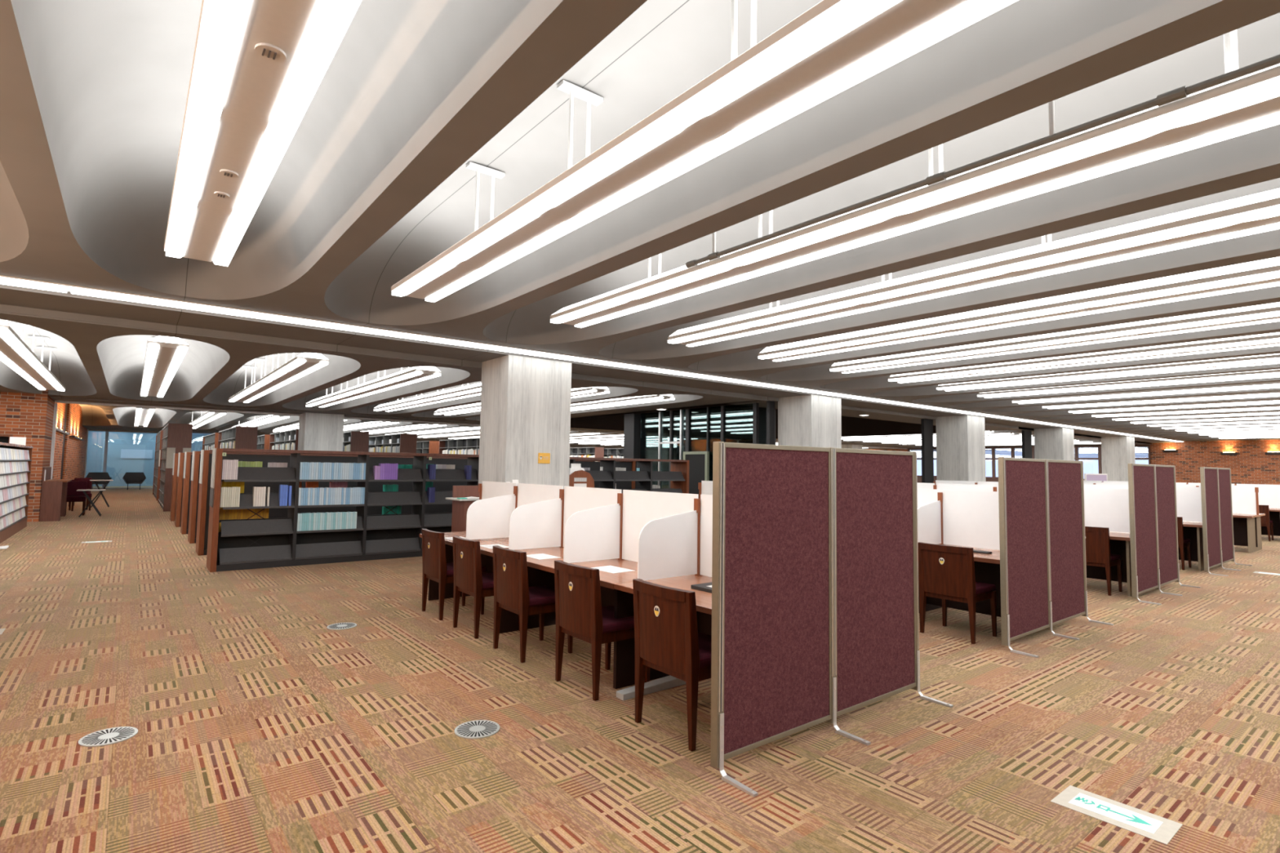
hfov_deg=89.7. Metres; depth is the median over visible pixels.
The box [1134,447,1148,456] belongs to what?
blind
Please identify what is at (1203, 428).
diffuser
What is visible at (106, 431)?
glass wall
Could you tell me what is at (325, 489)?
journal
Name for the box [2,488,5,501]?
magazine
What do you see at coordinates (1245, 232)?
diffuser
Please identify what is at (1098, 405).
diffuser
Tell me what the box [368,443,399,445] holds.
shelf
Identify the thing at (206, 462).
bookcase
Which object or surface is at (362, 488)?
journal
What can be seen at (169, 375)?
diffuser
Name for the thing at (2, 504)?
magazine
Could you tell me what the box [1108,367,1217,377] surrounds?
diffuser
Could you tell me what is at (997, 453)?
blind
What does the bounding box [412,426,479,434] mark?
diffuser
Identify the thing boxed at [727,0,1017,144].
diffuser
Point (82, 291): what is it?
diffuser
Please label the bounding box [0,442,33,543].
magazine rack
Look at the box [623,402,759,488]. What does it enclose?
glass wall
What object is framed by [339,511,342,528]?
journal
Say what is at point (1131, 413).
diffuser
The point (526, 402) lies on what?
pillar
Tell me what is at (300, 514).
journal
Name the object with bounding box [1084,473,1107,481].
screen
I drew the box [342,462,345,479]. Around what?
journal
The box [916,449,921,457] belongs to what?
blind
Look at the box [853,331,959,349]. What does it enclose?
diffuser
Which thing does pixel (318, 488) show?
journal
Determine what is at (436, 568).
chair
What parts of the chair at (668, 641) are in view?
leg, rail, backrest, leg, seat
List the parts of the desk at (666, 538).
leg, post, post, leg, post, modesty panel, post, leg, post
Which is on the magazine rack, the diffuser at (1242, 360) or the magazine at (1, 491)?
the magazine at (1, 491)
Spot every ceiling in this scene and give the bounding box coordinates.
[0,0,1279,441]
[0,311,1152,450]
[53,400,921,451]
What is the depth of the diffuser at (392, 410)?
18.13 m
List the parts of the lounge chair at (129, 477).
seat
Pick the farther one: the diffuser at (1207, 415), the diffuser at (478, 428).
the diffuser at (478, 428)
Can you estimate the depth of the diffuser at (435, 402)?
15.83 m
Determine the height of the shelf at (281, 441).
0.020 m
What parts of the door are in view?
door frame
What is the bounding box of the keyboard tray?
[973,550,991,554]
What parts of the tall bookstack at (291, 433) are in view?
panel, panel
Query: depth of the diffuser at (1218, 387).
12.27 m
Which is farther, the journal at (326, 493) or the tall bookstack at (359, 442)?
the tall bookstack at (359, 442)
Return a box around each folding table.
[76,488,106,517]
[89,480,113,507]
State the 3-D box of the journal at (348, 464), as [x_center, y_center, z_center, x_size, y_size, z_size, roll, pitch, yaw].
[-4.455,0.680,9.776,0.028,0.252,0.100,4,-5,-38]
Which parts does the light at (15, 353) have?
hanger rod, hanger rod, hanger rod, ceiling plate, hanger rod, ceiling plate, hanger rod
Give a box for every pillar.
[297,412,344,451]
[478,355,571,488]
[777,394,841,448]
[841,444,862,448]
[935,415,986,482]
[1034,427,1074,460]
[1101,435,1135,481]
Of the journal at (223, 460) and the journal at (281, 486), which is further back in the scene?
the journal at (281, 486)
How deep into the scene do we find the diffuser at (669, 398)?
14.59 m
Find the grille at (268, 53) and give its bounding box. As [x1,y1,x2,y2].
[262,48,276,59]
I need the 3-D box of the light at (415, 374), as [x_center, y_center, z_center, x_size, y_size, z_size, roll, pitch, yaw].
[-6.124,-1.074,14.076,0.450,0.737,8.833,4,-5,-38]
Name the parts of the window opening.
dark pane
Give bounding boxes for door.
[683,451,709,493]
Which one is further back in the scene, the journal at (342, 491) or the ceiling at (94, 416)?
the ceiling at (94, 416)
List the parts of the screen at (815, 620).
post, panel, frame, post, panel, frame, post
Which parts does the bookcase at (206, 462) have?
panel, panel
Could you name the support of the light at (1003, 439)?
hanging from the ceiling at (91, 362)
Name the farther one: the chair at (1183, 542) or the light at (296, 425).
the light at (296, 425)
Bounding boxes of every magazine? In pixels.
[0,448,4,459]
[0,462,3,474]
[0,475,2,488]
[0,475,4,487]
[0,489,3,502]
[0,502,4,515]
[0,504,2,516]
[0,517,4,528]
[2,462,5,473]
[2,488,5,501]
[3,448,6,459]
[3,475,7,487]
[3,516,6,527]
[4,462,8,473]
[4,488,8,500]
[4,502,7,514]
[5,448,8,459]
[5,475,9,486]
[5,515,8,526]
[6,502,8,513]
[7,462,10,473]
[7,488,10,499]
[7,514,10,525]
[8,448,11,459]
[8,462,12,472]
[8,474,11,485]
[8,487,13,498]
[8,501,11,512]
[9,513,13,524]
[10,474,13,485]
[10,500,13,511]
[11,462,14,472]
[11,487,14,497]
[12,448,15,459]
[12,474,15,484]
[13,461,16,472]
[13,486,16,497]
[13,511,17,521]
[14,448,17,459]
[14,498,17,509]
[15,485,18,497]
[16,473,19,484]
[16,497,19,508]
[17,461,20,471]
[21,472,25,483]
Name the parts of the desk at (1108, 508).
modesty panel, leg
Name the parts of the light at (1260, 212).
hanger rod, hanger rod, hanger rod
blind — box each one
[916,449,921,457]
[985,448,991,457]
[995,448,1011,457]
[1014,448,1022,457]
[1079,448,1097,457]
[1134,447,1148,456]
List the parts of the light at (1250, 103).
hanger rod, hanger rod, hanger rod, hanger rod, hanger rod, hanger rod, hanger rod, hanger rod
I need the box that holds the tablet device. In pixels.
[690,582,711,593]
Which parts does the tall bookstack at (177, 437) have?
panel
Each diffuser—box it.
[0,276,66,293]
[0,328,22,347]
[0,351,5,357]
[0,356,18,368]
[11,367,29,377]
[12,346,35,359]
[22,376,38,383]
[25,359,44,370]
[31,383,45,390]
[35,368,52,378]
[44,377,59,385]
[52,384,64,391]
[69,286,432,341]
[134,408,142,426]
[141,390,147,396]
[142,377,151,385]
[142,385,149,391]
[143,368,153,378]
[143,408,155,426]
[145,359,155,369]
[146,343,159,359]
[157,391,164,397]
[159,386,168,392]
[161,378,171,386]
[164,370,175,380]
[165,197,195,257]
[168,360,181,372]
[172,346,187,362]
[175,101,218,204]
[190,412,213,425]
[191,0,250,113]
[213,210,252,266]
[228,396,240,401]
[234,125,293,217]
[235,391,249,397]
[242,415,279,426]
[243,398,256,403]
[244,385,260,392]
[248,416,289,426]
[251,393,265,398]
[254,377,271,386]
[261,386,276,394]
[266,369,286,380]
[270,0,361,136]
[272,380,290,388]
[272,426,298,431]
[280,359,304,372]
[285,372,307,382]
[302,361,328,373]
[306,401,321,406]
[317,397,335,403]
[319,403,334,407]
[331,392,351,399]
[332,399,349,404]
[343,422,390,429]
[346,394,367,399]
[347,386,371,394]
[363,388,386,395]
[366,379,393,388]
[368,424,438,433]
[373,406,391,411]
[383,382,409,390]
[386,408,401,411]
[389,371,422,382]
[389,403,410,408]
[391,257,457,296]
[401,404,422,408]
[407,373,440,383]
[407,399,431,404]
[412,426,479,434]
[414,427,479,434]
[420,400,442,405]
[425,266,494,302]
[426,433,479,437]
[427,337,646,369]
[427,394,453,399]
[434,410,453,414]
[441,395,468,401]
[446,202,543,262]
[451,388,480,395]
[452,408,475,412]
[466,393,480,396]
[484,216,586,271]
[531,108,691,210]
[550,295,629,323]
[569,432,594,435]
[570,389,596,395]
[570,391,609,398]
[570,405,590,408]
[570,407,599,411]
[573,435,617,438]
[574,302,655,328]
[574,438,622,440]
[575,133,739,223]
[586,401,622,406]
[599,403,631,408]
[621,396,663,403]
[623,261,734,300]
[631,397,675,404]
[638,367,786,388]
[649,271,760,306]
[667,323,751,343]
[677,0,902,121]
[686,328,770,346]
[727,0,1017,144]
[727,208,893,266]
[746,299,858,326]
[754,222,919,275]
[758,342,842,359]
[766,306,876,330]
[773,347,855,361]
[777,386,884,401]
[830,359,911,371]
[839,325,946,346]
[841,362,922,373]
[848,436,875,438]
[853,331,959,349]
[854,265,1010,303]
[868,438,896,439]
[873,275,1026,309]
[875,435,904,437]
[878,400,958,411]
[886,116,1165,216]
[888,371,967,381]
[888,440,915,441]
[896,437,921,439]
[897,374,974,382]
[909,346,1012,361]
[913,142,1183,228]
[920,350,1022,364]
[936,381,1012,390]
[943,302,1088,329]
[944,384,1020,391]
[951,410,1014,418]
[957,310,1098,333]
[965,360,1062,373]
[974,364,1071,375]
[977,389,1049,396]
[985,391,1057,398]
[985,432,1010,435]
[985,437,1008,439]
[991,435,1022,436]
[992,439,1022,440]
[1006,213,1242,271]
[1006,417,1059,425]
[1009,328,1142,349]
[1011,373,1102,383]
[1012,396,1081,403]
[1017,399,1087,404]
[1018,376,1109,385]
[1020,334,1150,351]
[1023,228,1252,279]
[1042,402,1108,408]
[1047,404,1114,408]
[1048,382,1134,391]
[1054,424,1096,430]
[1055,386,1140,392]
[1061,348,1182,364]
[1068,408,1133,412]
[1069,353,1188,366]
[1076,409,1136,413]
[1081,391,1162,398]
[1084,271,1279,307]
[1087,393,1167,399]
[1091,412,1152,416]
[1091,429,1126,434]
[1095,413,1155,417]
[1096,281,1279,312]
[1101,363,1213,375]
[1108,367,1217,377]
[1108,398,1185,404]
[1112,416,1170,420]
[1114,400,1189,405]
[1121,433,1151,437]
[1123,417,1173,420]
[1130,420,1186,423]
[1132,404,1204,409]
[1134,375,1237,385]
[1136,406,1207,410]
[1137,421,1189,423]
[1139,311,1279,333]
[1140,378,1240,386]
[1146,422,1200,426]
[1146,437,1174,440]
[1148,318,1279,337]
[1150,424,1204,426]
[1152,408,1221,413]
[1155,411,1222,414]
[1160,76,1279,129]
[1161,385,1257,393]
[1161,426,1213,428]
[1164,426,1216,429]
[1166,387,1260,395]
[1170,413,1236,417]
[1173,415,1239,418]
[1175,428,1225,431]
[1179,111,1279,151]
[1180,337,1279,351]
[1184,393,1274,399]
[1186,343,1279,355]
[1186,417,1249,421]
[1187,431,1235,433]
[1189,395,1277,401]
[1189,419,1244,422]
[1195,431,1238,433]
[1199,433,1245,435]
[1200,421,1261,424]
[1204,400,1279,405]
[1204,422,1256,425]
[1208,402,1279,406]
[1208,435,1254,436]
[1212,357,1279,366]
[1213,424,1271,426]
[1216,425,1273,427]
[1217,361,1279,368]
[1218,436,1262,438]
[1221,406,1279,410]
[1225,426,1279,429]
[1226,408,1278,411]
[1227,428,1271,430]
[1235,430,1279,431]
[1236,372,1279,377]
[1236,412,1279,415]
[1239,413,1279,416]
[1240,204,1279,222]
[1240,375,1279,379]
[1245,432,1279,434]
[1249,222,1279,234]
[1249,416,1279,418]
[1254,434,1279,435]
[1257,383,1279,386]
[1261,420,1279,422]
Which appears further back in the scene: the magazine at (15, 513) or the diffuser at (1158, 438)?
the diffuser at (1158, 438)
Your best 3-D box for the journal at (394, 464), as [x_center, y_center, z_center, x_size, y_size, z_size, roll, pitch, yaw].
[-3.912,0.717,10.204,0.031,0.250,0.100,4,-5,-38]
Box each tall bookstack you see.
[152,431,161,500]
[157,422,192,511]
[202,432,218,449]
[217,426,257,448]
[256,434,270,449]
[269,428,298,449]
[342,431,368,452]
[368,433,417,453]
[416,440,439,453]
[439,437,479,454]
[569,447,604,462]
[604,448,623,457]
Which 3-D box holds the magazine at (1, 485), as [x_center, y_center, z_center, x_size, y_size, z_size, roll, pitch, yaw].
[-11.000,0.951,11.049,0.040,0.205,0.262,4,-5,-38]
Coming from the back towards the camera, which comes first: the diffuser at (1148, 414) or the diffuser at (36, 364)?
the diffuser at (1148, 414)
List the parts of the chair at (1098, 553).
rail, backrest, leg, seat, leg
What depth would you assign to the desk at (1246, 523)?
13.02 m
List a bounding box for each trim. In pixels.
[49,403,57,479]
[54,400,907,449]
[60,403,67,479]
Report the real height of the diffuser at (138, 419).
0.032 m
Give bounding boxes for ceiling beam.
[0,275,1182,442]
[0,284,1175,443]
[50,396,936,449]
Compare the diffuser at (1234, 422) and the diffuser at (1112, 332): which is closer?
the diffuser at (1112, 332)
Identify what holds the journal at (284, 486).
in the bookcase at (247, 544)
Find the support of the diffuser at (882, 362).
attached to the light at (1267, 313)
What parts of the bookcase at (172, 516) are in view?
panel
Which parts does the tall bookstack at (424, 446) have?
panel, panel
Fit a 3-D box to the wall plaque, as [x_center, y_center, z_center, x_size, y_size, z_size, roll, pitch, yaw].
[-1.425,0.472,9.562,0.196,0.156,0.016,4,-5,-38]
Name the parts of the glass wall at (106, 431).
frame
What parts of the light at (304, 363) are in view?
hanger rod, hanger rod, hanger rod, hanger rod, hanger rod, hanger rod, hanger rod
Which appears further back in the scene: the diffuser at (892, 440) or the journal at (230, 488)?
the diffuser at (892, 440)
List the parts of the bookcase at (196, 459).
panel, panel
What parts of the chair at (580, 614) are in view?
leg, backrest, rail, leg, leg, seat, leg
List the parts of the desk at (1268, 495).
modesty panel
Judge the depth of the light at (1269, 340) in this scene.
9.14 m
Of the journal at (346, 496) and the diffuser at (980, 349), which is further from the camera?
the journal at (346, 496)
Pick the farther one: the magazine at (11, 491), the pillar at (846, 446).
the pillar at (846, 446)
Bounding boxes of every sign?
[0,628,5,634]
[81,540,111,543]
[1050,785,1182,844]
[1253,571,1279,575]
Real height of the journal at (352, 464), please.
0.250 m
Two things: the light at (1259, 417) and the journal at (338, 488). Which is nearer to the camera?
the journal at (338, 488)
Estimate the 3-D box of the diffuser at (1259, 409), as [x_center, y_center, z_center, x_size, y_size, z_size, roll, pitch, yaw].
[15.250,-0.424,15.751,0.114,0.035,1.381,4,-5,-38]
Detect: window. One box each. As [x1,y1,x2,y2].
[907,448,921,476]
[933,448,936,476]
[985,447,993,478]
[992,446,1012,478]
[1012,446,1032,458]
[1032,446,1034,458]
[1074,445,1076,461]
[1075,445,1100,479]
[1099,445,1102,473]
[1134,444,1151,464]
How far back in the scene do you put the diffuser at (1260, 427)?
22.09 m
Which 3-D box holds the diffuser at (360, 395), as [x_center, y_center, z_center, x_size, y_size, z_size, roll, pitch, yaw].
[-6.533,-0.682,14.809,0.114,0.035,1.426,4,-5,-38]
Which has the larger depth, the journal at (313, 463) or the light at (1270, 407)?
the light at (1270, 407)
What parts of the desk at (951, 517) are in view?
post, leg, post, modesty panel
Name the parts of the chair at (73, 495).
seat, backrest, leg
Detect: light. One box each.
[0,320,66,391]
[134,407,155,426]
[140,335,189,397]
[164,0,361,266]
[188,411,226,428]
[228,352,328,403]
[231,414,290,427]
[272,418,347,431]
[305,366,441,407]
[343,421,399,431]
[360,423,446,434]
[373,382,481,411]
[385,426,479,435]
[391,0,1017,302]
[417,431,479,437]
[434,386,609,415]
[448,435,479,439]
[550,29,1279,328]
[569,432,599,435]
[569,434,623,438]
[569,436,623,440]
[569,440,623,443]
[570,394,675,411]
[578,441,623,444]
[600,443,623,444]
[667,188,1279,346]
[685,53,1279,268]
[758,257,1279,361]
[830,302,1279,373]
[841,432,1013,439]
[843,435,1022,440]
[860,431,993,436]
[863,436,1034,442]
[881,439,1034,443]
[888,332,1279,382]
[898,440,1079,444]
[918,441,1092,445]
[933,442,1101,446]
[936,353,1279,391]
[977,368,1279,398]
[1012,381,1279,404]
[1042,391,1279,408]
[1068,399,1279,413]
[1091,405,1279,417]
[1112,411,1279,420]
[1130,416,1279,423]
[1146,420,1279,426]
[1161,423,1279,429]
[1175,426,1279,431]
[1187,429,1279,433]
[1199,431,1279,435]
[1208,434,1279,437]
[1218,436,1279,439]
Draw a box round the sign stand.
[568,470,594,488]
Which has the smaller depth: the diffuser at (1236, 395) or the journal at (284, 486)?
the journal at (284, 486)
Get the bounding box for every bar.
[55,427,69,435]
[69,435,84,440]
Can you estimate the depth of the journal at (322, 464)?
9.51 m
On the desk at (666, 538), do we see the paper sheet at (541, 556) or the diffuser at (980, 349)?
the paper sheet at (541, 556)
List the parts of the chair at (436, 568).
leg, backrest, rail, leg, leg, seat, leg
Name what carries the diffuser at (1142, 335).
attached to the light at (1267, 313)
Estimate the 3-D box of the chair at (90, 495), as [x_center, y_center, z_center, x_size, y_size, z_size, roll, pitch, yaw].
[-16.141,1.980,18.546,0.480,0.880,0.440,-2,-5,40]
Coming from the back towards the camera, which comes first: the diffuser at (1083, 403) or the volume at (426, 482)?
the diffuser at (1083, 403)
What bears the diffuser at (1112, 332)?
attached to the light at (1267, 313)
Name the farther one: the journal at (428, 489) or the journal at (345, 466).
the journal at (428, 489)
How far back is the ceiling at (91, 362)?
14.13 m
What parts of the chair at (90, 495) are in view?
backrest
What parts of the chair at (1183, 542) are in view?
backrest, leg, seat, leg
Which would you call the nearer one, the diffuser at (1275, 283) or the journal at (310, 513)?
the diffuser at (1275, 283)
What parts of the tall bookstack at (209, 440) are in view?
panel, panel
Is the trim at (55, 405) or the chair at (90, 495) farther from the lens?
the chair at (90, 495)
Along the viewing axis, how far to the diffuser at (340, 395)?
14.62 m
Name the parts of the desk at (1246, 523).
modesty panel, leg, post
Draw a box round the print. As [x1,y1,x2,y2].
[598,567,622,571]
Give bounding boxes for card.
[9,436,26,445]
[511,480,518,483]
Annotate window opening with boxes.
[0,434,13,443]
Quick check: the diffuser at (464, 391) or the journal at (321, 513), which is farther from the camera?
the diffuser at (464, 391)
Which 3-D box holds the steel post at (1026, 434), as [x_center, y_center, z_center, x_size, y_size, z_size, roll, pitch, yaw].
[13.777,1.641,22.851,0.630,3.000,0.090,4,-5,-38]
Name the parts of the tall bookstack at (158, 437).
panel, panel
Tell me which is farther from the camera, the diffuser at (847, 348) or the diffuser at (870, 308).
the diffuser at (847, 348)
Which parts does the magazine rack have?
panel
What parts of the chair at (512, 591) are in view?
leg, rail, backrest, leg, leg, seat, leg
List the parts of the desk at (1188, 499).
modesty panel, leg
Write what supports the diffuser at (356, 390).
attached to the light at (415, 374)
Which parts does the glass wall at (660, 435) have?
dark post, pane, pane, rail, pane, pane, pane, pane, pane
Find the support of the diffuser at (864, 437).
attached to the light at (1002, 433)
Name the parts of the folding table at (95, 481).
leg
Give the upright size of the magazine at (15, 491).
0.205 m
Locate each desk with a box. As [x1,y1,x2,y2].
[39,466,71,521]
[419,480,712,700]
[445,485,482,532]
[697,480,1000,617]
[916,482,1132,596]
[933,480,1204,571]
[1084,480,1279,536]
[1084,481,1265,553]
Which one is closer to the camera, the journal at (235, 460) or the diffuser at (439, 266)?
the diffuser at (439, 266)
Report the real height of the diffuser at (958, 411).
0.018 m
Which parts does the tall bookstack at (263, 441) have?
panel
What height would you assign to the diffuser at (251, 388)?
0.035 m
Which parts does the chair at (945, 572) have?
leg, rail, leg, backrest, leg, seat, leg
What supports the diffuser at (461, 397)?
attached to the light at (471, 390)
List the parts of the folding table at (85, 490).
leg, leg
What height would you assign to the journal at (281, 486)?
0.300 m
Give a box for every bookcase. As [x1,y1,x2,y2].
[169,453,178,520]
[174,452,184,527]
[180,452,200,534]
[187,450,459,543]
[195,449,635,555]
[206,448,688,572]
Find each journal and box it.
[219,487,222,507]
[221,459,224,479]
[222,486,225,506]
[223,459,226,479]
[224,487,227,506]
[225,459,228,479]
[226,486,229,506]
[227,459,230,479]
[228,487,231,506]
[229,459,232,479]
[231,459,234,479]
[231,486,234,506]
[232,486,235,506]
[233,459,236,479]
[235,459,238,479]
[235,486,238,506]
[237,486,239,506]
[253,486,256,506]
[255,486,258,506]
[257,486,261,506]
[260,486,263,506]
[262,486,266,506]
[266,487,270,506]
[279,484,283,506]
[282,484,285,506]
[284,484,288,506]
[288,485,292,506]
[297,487,301,505]
[297,513,300,531]
[299,462,302,479]
[299,513,302,531]
[300,488,303,505]
[301,512,304,530]
[302,462,304,479]
[302,488,306,505]
[303,462,306,479]
[303,512,306,530]
[304,487,308,505]
[306,462,309,479]
[306,512,309,530]
[307,488,310,505]
[308,462,311,479]
[308,512,311,530]
[309,487,312,505]
[310,462,314,479]
[311,488,315,505]
[311,512,313,530]
[312,512,315,530]
[313,462,315,479]
[314,488,317,505]
[315,462,318,479]
[315,487,319,505]
[315,512,318,530]
[317,462,320,479]
[317,512,320,530]
[319,488,321,505]
[320,462,323,479]
[320,487,324,505]
[320,512,322,529]
[321,512,324,529]
[322,462,324,479]
[323,488,326,505]
[324,462,327,479]
[324,487,328,505]
[324,512,327,529]
[325,511,328,529]
[326,462,329,479]
[328,462,332,479]
[328,487,330,505]
[328,512,331,529]
[329,487,333,504]
[329,511,333,529]
[331,462,333,479]
[332,487,335,504]
[333,462,336,479]
[333,487,337,504]
[333,512,335,529]
[334,511,337,529]
[335,462,338,479]
[336,487,339,504]
[337,462,340,479]
[337,511,340,529]
[338,487,342,504]
[339,462,342,479]
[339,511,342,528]
[341,487,343,504]
[341,511,344,528]
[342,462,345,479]
[342,487,346,504]
[343,511,346,528]
[344,462,346,479]
[344,487,348,504]
[346,462,349,479]
[346,487,350,504]
[346,511,348,528]
[347,511,351,528]
[348,462,351,479]
[349,487,352,504]
[350,511,352,528]
[351,462,353,479]
[351,487,354,504]
[351,511,355,528]
[352,462,355,479]
[353,487,356,504]
[354,511,356,528]
[355,462,357,479]
[355,487,359,504]
[356,462,359,479]
[358,487,360,504]
[359,462,361,479]
[360,487,363,504]
[361,462,364,479]
[362,487,364,504]
[363,462,365,479]
[373,466,377,479]
[377,466,380,479]
[378,463,382,479]
[382,463,385,479]
[384,463,386,479]
[386,463,389,479]
[388,463,391,479]
[391,463,393,479]
[393,463,395,479]
[395,463,398,479]
[426,487,431,502]
[427,464,431,479]
[431,464,434,479]
[431,487,433,502]
[432,487,435,502]
[433,464,435,479]
[464,465,469,479]
[468,465,471,479]
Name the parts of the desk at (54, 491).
panel, panel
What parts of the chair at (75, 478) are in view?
backrest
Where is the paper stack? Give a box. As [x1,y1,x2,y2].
[568,463,584,474]
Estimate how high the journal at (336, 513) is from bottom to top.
0.252 m
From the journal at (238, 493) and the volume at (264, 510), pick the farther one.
the volume at (264, 510)
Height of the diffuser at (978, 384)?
0.035 m
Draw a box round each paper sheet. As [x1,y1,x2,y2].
[0,545,8,549]
[444,536,466,540]
[480,543,508,548]
[526,553,559,559]
[591,565,633,573]
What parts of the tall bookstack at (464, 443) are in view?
panel, panel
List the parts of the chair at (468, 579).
leg, rail, backrest, leg, seat, leg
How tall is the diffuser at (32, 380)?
0.035 m
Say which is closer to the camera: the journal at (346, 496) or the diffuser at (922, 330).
the diffuser at (922, 330)
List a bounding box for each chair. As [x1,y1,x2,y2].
[65,481,87,515]
[68,477,92,506]
[68,480,92,511]
[85,472,111,488]
[122,472,146,489]
[422,528,486,620]
[453,536,519,639]
[493,545,573,662]
[554,560,649,701]
[632,578,711,751]
[917,542,996,644]
[1084,526,1122,595]
[1177,516,1191,569]
[1258,505,1273,541]
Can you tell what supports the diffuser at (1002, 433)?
attached to the light at (1002, 433)
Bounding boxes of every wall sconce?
[1162,449,1177,452]
[1220,452,1237,455]
[1265,452,1279,454]
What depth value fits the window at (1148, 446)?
32.39 m
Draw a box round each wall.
[0,389,54,522]
[52,402,87,479]
[84,429,194,488]
[85,431,211,486]
[570,400,759,418]
[570,404,728,431]
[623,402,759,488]
[680,404,775,444]
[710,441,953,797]
[730,404,920,424]
[775,408,985,439]
[871,440,1279,484]
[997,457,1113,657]
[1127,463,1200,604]
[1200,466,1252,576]
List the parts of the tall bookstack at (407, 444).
panel, panel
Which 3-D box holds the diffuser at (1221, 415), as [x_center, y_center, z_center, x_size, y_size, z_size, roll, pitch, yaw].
[15.775,-0.279,17.928,0.114,0.035,1.381,4,-5,-38]
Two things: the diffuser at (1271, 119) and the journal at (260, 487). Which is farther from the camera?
the journal at (260, 487)
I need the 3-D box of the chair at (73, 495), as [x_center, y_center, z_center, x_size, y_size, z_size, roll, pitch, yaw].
[-14.913,1.899,16.970,0.440,0.880,0.480,4,-5,-38]
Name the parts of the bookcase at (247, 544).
panel, shelf plate, shelf plate, shelf plate, shelf plate, shelf plate, shelf plate, shelf plate, shelf plate, panel, shelf plate, shelf plate, shelf plate, shelf plate, shelf plate, shelf plate, shelf plate, shelf plate, shelf plate, shelf plate, shelf plate, shelf plate, panel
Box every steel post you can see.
[766,400,774,444]
[920,418,933,483]
[1021,430,1031,458]
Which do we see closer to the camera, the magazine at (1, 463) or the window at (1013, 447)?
the magazine at (1, 463)
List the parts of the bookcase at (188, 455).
panel, panel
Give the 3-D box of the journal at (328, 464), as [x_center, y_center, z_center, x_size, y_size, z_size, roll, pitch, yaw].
[-4.670,0.665,9.606,0.028,0.255,0.100,4,-5,-38]
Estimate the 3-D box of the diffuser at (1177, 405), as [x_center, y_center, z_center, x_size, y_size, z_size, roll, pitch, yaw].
[12.767,-0.474,15.555,0.114,0.035,1.381,4,-5,-38]
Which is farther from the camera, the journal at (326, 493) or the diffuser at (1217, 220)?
the journal at (326, 493)
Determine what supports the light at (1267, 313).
hanging from the ceiling at (373, 183)
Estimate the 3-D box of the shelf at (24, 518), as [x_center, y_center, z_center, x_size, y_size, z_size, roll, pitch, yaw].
[-11.878,1.847,11.882,0.340,0.023,5.020,4,-5,-38]
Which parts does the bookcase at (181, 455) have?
panel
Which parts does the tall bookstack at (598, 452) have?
panel, panel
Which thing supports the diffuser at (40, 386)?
attached to the light at (15, 353)
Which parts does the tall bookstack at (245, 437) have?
panel, panel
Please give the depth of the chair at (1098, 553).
8.00 m
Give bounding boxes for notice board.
[120,448,152,458]
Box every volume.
[218,507,222,532]
[221,480,226,487]
[222,509,225,519]
[225,509,228,519]
[226,481,231,487]
[227,509,231,519]
[231,481,235,486]
[231,509,234,519]
[234,509,237,519]
[235,481,239,487]
[236,509,240,519]
[240,481,244,493]
[240,509,243,519]
[243,509,246,519]
[245,508,248,519]
[248,508,252,519]
[251,508,254,519]
[254,508,257,518]
[257,508,260,518]
[260,508,263,518]
[262,508,266,518]
[266,508,269,518]
[267,462,272,466]
[280,462,284,467]
[306,481,310,488]
[312,481,315,488]
[328,481,334,487]
[333,481,337,487]
[382,484,386,491]
[382,506,386,514]
[396,506,399,514]
[425,481,428,491]
[435,464,442,469]
[441,464,446,469]
[446,464,450,469]
[450,464,455,469]
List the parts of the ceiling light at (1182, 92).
drop rod, drop rod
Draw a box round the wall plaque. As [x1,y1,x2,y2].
[537,453,550,463]
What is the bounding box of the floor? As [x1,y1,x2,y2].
[0,485,1279,852]
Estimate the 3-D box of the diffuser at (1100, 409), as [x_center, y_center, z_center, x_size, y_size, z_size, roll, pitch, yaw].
[11.908,-0.419,16.640,0.114,0.035,1.381,4,-5,-38]
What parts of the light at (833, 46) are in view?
hanger rod, ceiling plate, hanger rod, hanger rod, ceiling plate, hanger rod, hanger rod, hanger rod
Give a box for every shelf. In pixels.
[0,459,31,461]
[0,471,30,475]
[0,481,29,489]
[0,493,28,504]
[0,505,27,518]
[0,515,26,532]
[270,439,295,443]
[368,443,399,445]
[440,446,476,448]
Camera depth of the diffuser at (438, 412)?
19.06 m
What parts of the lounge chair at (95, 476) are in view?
seat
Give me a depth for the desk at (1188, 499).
10.64 m
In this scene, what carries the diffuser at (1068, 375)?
attached to the light at (1267, 359)
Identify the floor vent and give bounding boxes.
[78,726,137,746]
[326,622,356,630]
[454,720,499,739]
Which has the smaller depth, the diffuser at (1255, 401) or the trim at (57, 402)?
the diffuser at (1255, 401)
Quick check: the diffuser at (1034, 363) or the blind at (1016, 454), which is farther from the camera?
the blind at (1016, 454)
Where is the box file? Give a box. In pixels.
[368,440,374,444]
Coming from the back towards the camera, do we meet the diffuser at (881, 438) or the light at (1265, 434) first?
the diffuser at (881, 438)
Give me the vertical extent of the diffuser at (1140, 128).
0.035 m
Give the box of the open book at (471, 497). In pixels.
[465,496,479,498]
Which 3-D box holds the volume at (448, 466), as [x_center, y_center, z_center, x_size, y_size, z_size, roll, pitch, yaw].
[-3.333,0.785,11.121,0.075,0.247,0.100,4,-5,-38]
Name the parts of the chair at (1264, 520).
rail, backrest, leg, leg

